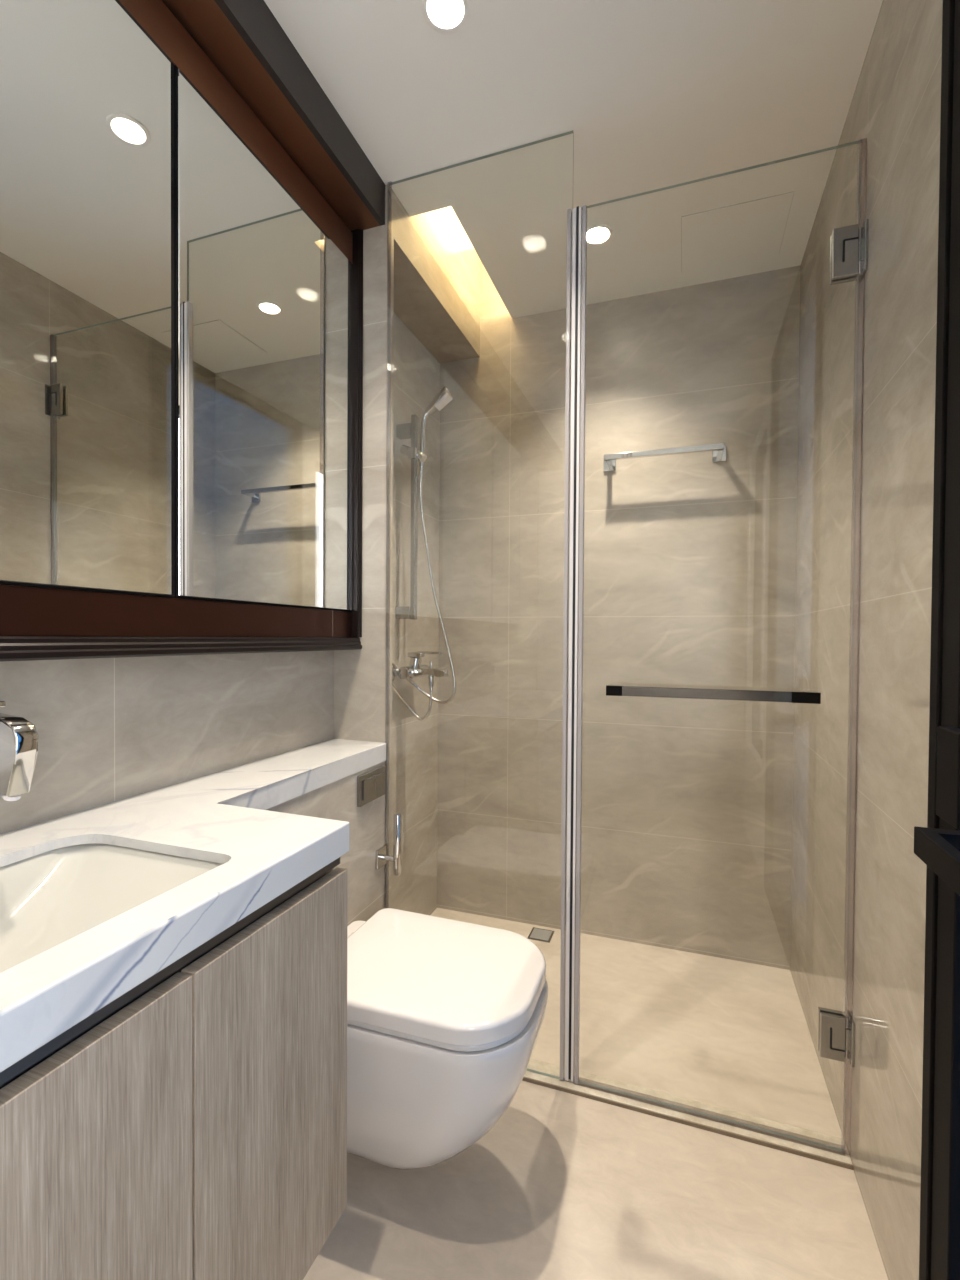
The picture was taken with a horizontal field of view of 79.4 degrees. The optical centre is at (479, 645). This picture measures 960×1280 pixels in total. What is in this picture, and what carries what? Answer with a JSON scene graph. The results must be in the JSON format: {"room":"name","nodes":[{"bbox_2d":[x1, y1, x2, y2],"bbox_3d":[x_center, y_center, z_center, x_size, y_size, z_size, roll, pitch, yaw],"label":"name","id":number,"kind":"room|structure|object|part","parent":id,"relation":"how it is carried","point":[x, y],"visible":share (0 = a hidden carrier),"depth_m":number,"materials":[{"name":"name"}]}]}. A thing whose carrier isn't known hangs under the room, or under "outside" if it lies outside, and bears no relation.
{"room":"bathroom","nodes":[
{"label":"bathroom","id":0,"kind":"room"},
{"bbox_2d":[0,312,439,914],"bbox_3d":[-0.746,-0.228,0.866,0.120,2.620,3.381,1,1,19],"label":"wall","id":1,"kind":"structure","parent":0,"point":[109,730],"depth_m":1.29,"materials":[{"name":"tile"}]},
{"bbox_2d":[0,701,37,800],"bbox_3d":[-0.635,0.128,0.733,0.185,0.123,0.090,1,1,19],"label":"tap","id":2,"kind":"object","parent":1,"relation":"attached to","point":[18,736],"visible":1,"depth_m":0.70,"materials":[{"name":"silver metal"}]},
{"bbox_3d":[-0.645,0.077,0.735,0.104,0.021,0.038,1,1,19],"label":"lever","id":3,"kind":"part","parent":2,"relation":"part of","materials":[{"name":"silver metal"}]},
{"bbox_2d":[0,857,347,1279],"bbox_3d":[-0.585,0.606,0.496,0.440,0.558,1.021,1,1,19],"label":"vanity cabinet","id":4,"kind":"object","parent":1,"relation":"attached to","point":[193,1125],"visible":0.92,"depth_m":0.63,"materials":[{"name":"grey wood"}]},
{"bbox_3d":[-0.367,0.620,0.484,0.020,0.534,0.296,1,1,19],"label":"door","id":5,"kind":"part","parent":4,"relation":"part of","materials":[{"name":"grey wood"}]},
{"bbox_2d":[0,739,385,1072],"bbox_3d":[-0.481,0.299,0.785,0.444,0.048,1.652,1,1,19],"label":"countertop","id":6,"kind":"structure","parent":4,"relation":"on","point":[222,817],"depth_m":0.78,"materials":[{"name":"white stone"}]},
{"bbox_2d":[0,843,221,972],"bbox_3d":[-0.534,0.354,0.576,0.311,0.124,0.515,1,1,19],"label":"basin","id":7,"kind":"object","parent":6,"relation":"in","point":[48,899],"visible":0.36,"depth_m":0.77,"materials":[{"name":"beige ceramic"}]},
{"bbox_3d":[-0.267,0.616,0.767,0.020,0.534,0.298,1,1,19],"label":"door","id":8,"kind":"part","parent":4,"relation":"part of","materials":[{"name":"grey wood"}]},
{"bbox_2d":[0,0,362,661],"bbox_3d":[-0.650,-0.554,0.805,0.092,1.148,1.704,1,1,19],"label":"upper cabinet","id":9,"kind":"object","parent":1,"relation":"attached to","point":[181,306],"visible":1,"depth_m":1.00,"materials":[{"name":"brown wood"}]},
{"bbox_3d":[-0.656,-0.559,0.750,0.011,0.951,0.597,1,1,19],"label":"mirror door","id":10,"kind":"part","parent":9,"relation":"part of","materials":[{"name":"black metal"}]},
{"bbox_2d":[0,0,170,594],"bbox_3d":[-0.648,-0.559,0.748,0.004,0.944,0.592,1,1,19],"label":"mirror","id":11,"kind":"object","parent":9,"relation":"attached to","point":[85,85],"depth_m":0.88,"materials":[{"name":"silver metal"}]},
{"bbox_3d":[-0.455,-0.566,1.318,0.011,0.951,0.585,1,1,19],"label":"mirror door","id":12,"kind":"part","parent":9,"relation":"part of","materials":[{"name":"black metal"}]},
{"bbox_2d":[177,68,352,609],"bbox_3d":[-0.448,-0.567,1.316,0.004,0.944,0.580,1,1,19],"label":"mirror","id":13,"kind":"object","parent":9,"relation":"attached to","point":[265,291],"depth_m":1.23,"materials":[{"name":"silver metal"}]},
{"bbox_2d":[162,0,379,230],"bbox_3d":[-0.738,-1.131,0.459,0.144,0.012,2.401,1,1,19],"label":"trim","id":14,"kind":"structure","parent":1,"relation":"attached to","point":[205,22],"depth_m":1.21,"materials":[{"name":"brown wood"}]},
{"bbox_2d":[395,414,426,619],"bbox_3d":[-0.233,-0.436,1.971,0.105,0.692,0.040,1,1,19],"label":"shower rail","id":15,"kind":"object","parent":1,"relation":"attached to","point":[407,430],"visible":1,"depth_m":1.96,"materials":[{"name":"silver metal"}]},
{"bbox_3d":[-0.224,-0.436,1.968,0.016,0.692,0.024,1,1,19],"label":"rail","id":16,"kind":"part","parent":15,"relation":"part of","materials":[{"name":"silver metal"}]},
{"bbox_2d":[419,386,452,466],"bbox_3d":[-0.152,-0.736,1.954,0.113,0.251,0.048,1,1,19],"label":"shower","id":17,"kind":"object","parent":15,"relation":"hanging from","point":[443,397],"visible":0.96,"depth_m":1.95,"materials":[{"name":"silver metal"}]},
{"bbox_3d":[-0.185,-0.708,1.966,0.043,0.195,0.017,1,1,19],"label":"stem","id":18,"kind":"part","parent":17,"relation":"part of","materials":[{"name":"silver metal"}]},
{"bbox_2d":[392,651,447,686],"bbox_3d":[-0.190,0.078,1.999,0.179,0.120,0.214,1,1,19],"label":"shower mixer","id":19,"kind":"object","parent":1,"relation":"attached to","point":[414,669],"visible":0.94,"depth_m":1.96,"materials":[{"name":"silver metal"}]},
{"bbox_2d":[392,466,455,719],"bbox_3d":[-0.204,-0.180,1.966,0.242,0.873,0.077,0,1,-17],"label":"shower hose","id":20,"kind":"object","parent":19,"relation":"attached to","point":[430,696],"visible":0.88,"depth_m":1.98,"materials":[{"name":"silver metal"}]},
{"bbox_3d":[-0.187,0.029,1.976,0.118,0.021,0.040,1,1,19],"label":"lever","id":21,"kind":"part","parent":19,"relation":"part of","materials":[{"name":"silver metal"}]},
{"bbox_3d":[-0.168,0.092,1.970,0.117,0.030,0.036,1,1,19],"label":"spout","id":22,"kind":"part","parent":19,"relation":"part of","materials":[{"name":"silver metal"}]},
{"bbox_2d":[266,761,385,925],"bbox_3d":[-0.440,0.696,1.327,0.169,0.762,0.612,1,1,19],"label":"wall","id":23,"kind":"structure","parent":0,"point":[337,800],"depth_m":1.44,"materials":[{"name":"tile"}]},
{"bbox_2d":[357,766,384,806],"bbox_3d":[-0.279,0.362,1.497,0.014,0.078,0.128,1,1,19],"label":"flush plate","id":24,"kind":"object","parent":23,"relation":"attached to","point":[370,784],"visible":1,"depth_m":1.48,"materials":[{"name":"silver metal"}]},
{"bbox_2d":[375,813,401,875],"bbox_3d":[-0.239,0.527,1.542,0.064,0.160,0.048,1,1,19],"label":"toilet roll holder","id":25,"kind":"object","parent":23,"relation":"attached to","point":[381,857],"visible":1,"depth_m":1.53,"materials":[{"name":"silver metal"}]},
{"bbox_3d":[-0.266,0.567,1.551,0.008,0.051,0.048,1,1,19],"label":"wall plate","id":26,"kind":"part","parent":25,"relation":"part of","materials":[{"name":"silver metal"}]},
{"bbox_3d":[-0.242,0.567,1.543,0.043,0.015,0.015,1,1,19],"label":"arm","id":27,"kind":"part","parent":25,"relation":"part of","materials":[{"name":"silver metal"}]},
{"bbox_3d":[-0.219,0.527,1.534,0.021,0.160,0.021,1,1,19],"label":"rod","id":28,"kind":"part","parent":25,"relation":"part of","materials":[{"name":"silver metal"}]},
{"bbox_2d":[347,908,547,1169],"bbox_3d":[-0.127,0.812,1.191,0.515,0.349,0.358,1,1,19],"label":"toilet","id":29,"kind":"object","parent":23,"relation":"attached to","point":[445,1017],"visible":0.69,"depth_m":1.04,"materials":[{"name":"white ceramic"}]},
{"bbox_3d":[-0.093,0.678,1.177,0.425,0.016,0.344,1,1,19],"label":"seat","id":30,"kind":"part","parent":29,"relation":"part of","materials":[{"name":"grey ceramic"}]},
{"bbox_3d":[-0.093,0.656,1.176,0.436,0.034,0.354,1,1,19],"label":"lid","id":31,"kind":"part","parent":29,"relation":"part of","materials":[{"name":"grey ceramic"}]},
{"bbox_2d":[333,184,393,907],"bbox_3d":[-0.328,-0.086,1.618,0.169,2.319,0.030,1,1,19],"label":"wall pier","id":32,"kind":"object","parent":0,"point":[360,675],"visible":0.36,"depth_m":1.59,"materials":[{"name":"tile"}]},
{"bbox_2d":[394,193,480,362],"bbox_3d":[-0.197,-1.338,1.947,0.169,0.427,0.709,1,1,19],"label":"wall","id":33,"kind":"structure","parent":0,"point":[437,267],"depth_m":1.95,"materials":[{"name":"stone"}]},
{"bbox_2d":[214,0,384,225],"bbox_3d":[-0.663,-1.177,0.432,0.015,0.106,2.401,1,1,19],"label":"trim","id":34,"kind":"structure","parent":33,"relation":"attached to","point":[253,20],"depth_m":1.23,"materials":[{"name":"black wood"}]},
{"bbox_2d":[264,0,882,317],"bbox_3d":[-0.044,-1.238,0.541,1.397,0.020,3.261,1,1,19],"label":"ceiling","id":35,"kind":"structure","parent":0,"point":[652,94],"depth_m":1.34,"materials":[{"name":"beige paint"}]},
{"bbox_2d":[422,0,468,33],"bbox_3d":[-0.067,-1.261,1.119,0.092,0.056,0.092,1,1,19],"label":"recessed light","id":36,"kind":"object","parent":35,"relation":"in","point":[444,12],"visible":1,"depth_m":1.15,"materials":[{"name":"beige paint"}]},
{"bbox_2d":[587,224,612,245],"bbox_3d":[0.355,-1.268,1.747,0.092,0.056,0.092,1,1,19],"label":"recessed light","id":37,"kind":"object","parent":35,"relation":"in","point":[597,232],"visible":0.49,"depth_m":1.77,"materials":[{"name":"beige paint"}]},
{"bbox_2d":[681,191,793,272],"bbox_3d":[0.764,-1.240,1.749,0.291,0.002,0.270,1,1,19],"label":"access panel","id":38,"kind":"object","parent":35,"relation":"attached to","point":[754,229],"visible":1,"depth_m":1.74,"materials":[{"name":"beige paint"}]},
{"bbox_2d":[303,908,887,1279],"bbox_3d":[-0.096,1.139,0.654,1.517,0.100,3.381,1,1,19],"label":"floor","id":39,"kind":"structure","parent":0,"point":[563,1185],"depth_m":1.19,"materials":[{"name":"tile"}]},
{"bbox_2d":[528,927,554,942],"bbox_3d":[0.226,1.067,2.135,0.083,0.004,0.086,1,1,19],"label":"floor drain","id":40,"kind":"object","parent":39,"relation":"on","point":[537,934],"visible":0.98,"depth_m":2.13,"materials":[{"name":"silver metal"}]},
{"bbox_2d":[522,1077,853,1169],"bbox_3d":[0.252,1.077,1.384,1.108,0.008,0.004,1,1,19],"label":"trim","id":41,"kind":"structure","parent":39,"relation":"on","point":[556,1087],"depth_m":1.30,"materials":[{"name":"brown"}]},
{"bbox_2d":[524,1059,852,1164],"bbox_3d":[0.264,1.076,1.418,1.108,0.008,0.067,1,1,19],"label":"shower threshold","id":42,"kind":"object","parent":39,"relation":"on","point":[537,1065],"depth_m":1.33,"materials":[{"name":"stone"}]},
{"bbox_2d":[384,130,575,1080],"bbox_3d":[-0.013,-0.086,1.491,0.509,2.309,0.018,1,1,19],"label":"screen","id":43,"kind":"object","parent":42,"relation":"on","point":[571,218],"visible":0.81,"depth_m":1.41,"materials":[{"name":"clear glass"}]},
{"bbox_2d":[437,262,799,969],"bbox_3d":[0.513,-0.239,2.150,1.397,2.620,0.120,1,1,19],"label":"wall","id":44,"kind":"structure","parent":0,"point":[690,558],"depth_m":2.07,"materials":[{"name":"tile"}]},
{"bbox_2d":[603,443,725,471],"bbox_3d":[0.629,-0.655,1.993,0.411,0.052,0.088,1,1,19],"label":"towel rail","id":45,"kind":"object","parent":44,"relation":"attached to","point":[718,450],"visible":1,"depth_m":1.96,"materials":[{"name":"silver metal"}]},
{"bbox_3d":[0.458,-0.658,2.058,0.016,0.016,0.064,1,1,19],"label":"arm","id":46,"kind":"part","parent":45,"relation":"part of","materials":[{"name":"silver metal"}]},
{"bbox_3d":[0.470,-0.658,2.092,0.044,0.052,0.008,1,1,19],"label":"wall plate","id":47,"kind":"part","parent":45,"relation":"part of","materials":[{"name":"silver metal"}]},
{"bbox_3d":[0.816,-0.654,1.970,0.044,0.052,0.008,1,1,19],"label":"wall plate","id":48,"kind":"part","parent":45,"relation":"part of","materials":[{"name":"silver metal"}]},
{"bbox_3d":[0.804,-0.654,1.936,0.016,0.016,0.064,1,1,19],"label":"arm","id":49,"kind":"part","parent":45,"relation":"part of","materials":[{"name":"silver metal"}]},
{"bbox_2d":[790,0,942,1279],"bbox_3d":[0.907,-0.225,1.348,0.120,2.620,1.130,1,1,19],"label":"wall","id":50,"kind":"structure","parent":0,"point":[895,108],"depth_m":1.11,"materials":[{"name":"tile"}]},
{"bbox_2d":[569,140,868,1153],"bbox_3d":[0.502,0.012,1.286,0.599,2.126,0.077,1,1,18],"label":"shower door","id":51,"kind":"structure","parent":50,"relation":"attached to","point":[848,244],"depth_m":1.38,"materials":[{"name":"clear glass"}]},
{"bbox_3d":[0.306,0.103,1.322,0.036,0.023,0.001,1,1,19],"label":"handle","id":52,"kind":"part","parent":51,"relation":"part of","materials":[{"name":"black metal"}]},
{"bbox_3d":[0.496,0.105,1.262,0.432,0.022,0.012,1,1,19],"label":"handle","id":53,"kind":"part","parent":51,"relation":"part of","materials":[{"name":"grey metal"}]},
{"bbox_3d":[0.673,0.107,1.193,0.053,0.023,0.001,1,1,19],"label":"handle","id":54,"kind":"part","parent":51,"relation":"part of","materials":[{"name":"black metal"}]},
{"bbox_3d":[0.779,0.829,1.222,0.013,0.092,0.048,1,1,19],"label":"hinge wall plate","id":55,"kind":"part","parent":51,"relation":"part of","materials":[{"name":"silver metal"}]},
{"bbox_3d":[0.790,-0.816,1.197,0.013,0.102,0.048,1,1,19],"label":"hinge wall plate","id":56,"kind":"part","parent":51,"relation":"part of","materials":[{"name":"silver metal"}]},
{"bbox_2d":[914,0,959,1279],"bbox_3d":[0.482,-0.062,0.370,0.125,2.319,1.000,1,1,19],"label":"door","id":57,"kind":"structure","parent":50,"relation":"in","point":[937,845],"depth_m":0.80,"materials":[{"name":"black wood"}]},
{"bbox_3d":[0.542,0.239,0.629,0.073,0.034,0.142,1,1,19],"label":"handle","id":58,"kind":"part","parent":57,"relation":"part of","materials":[{"name":"black metal"}]}
]}

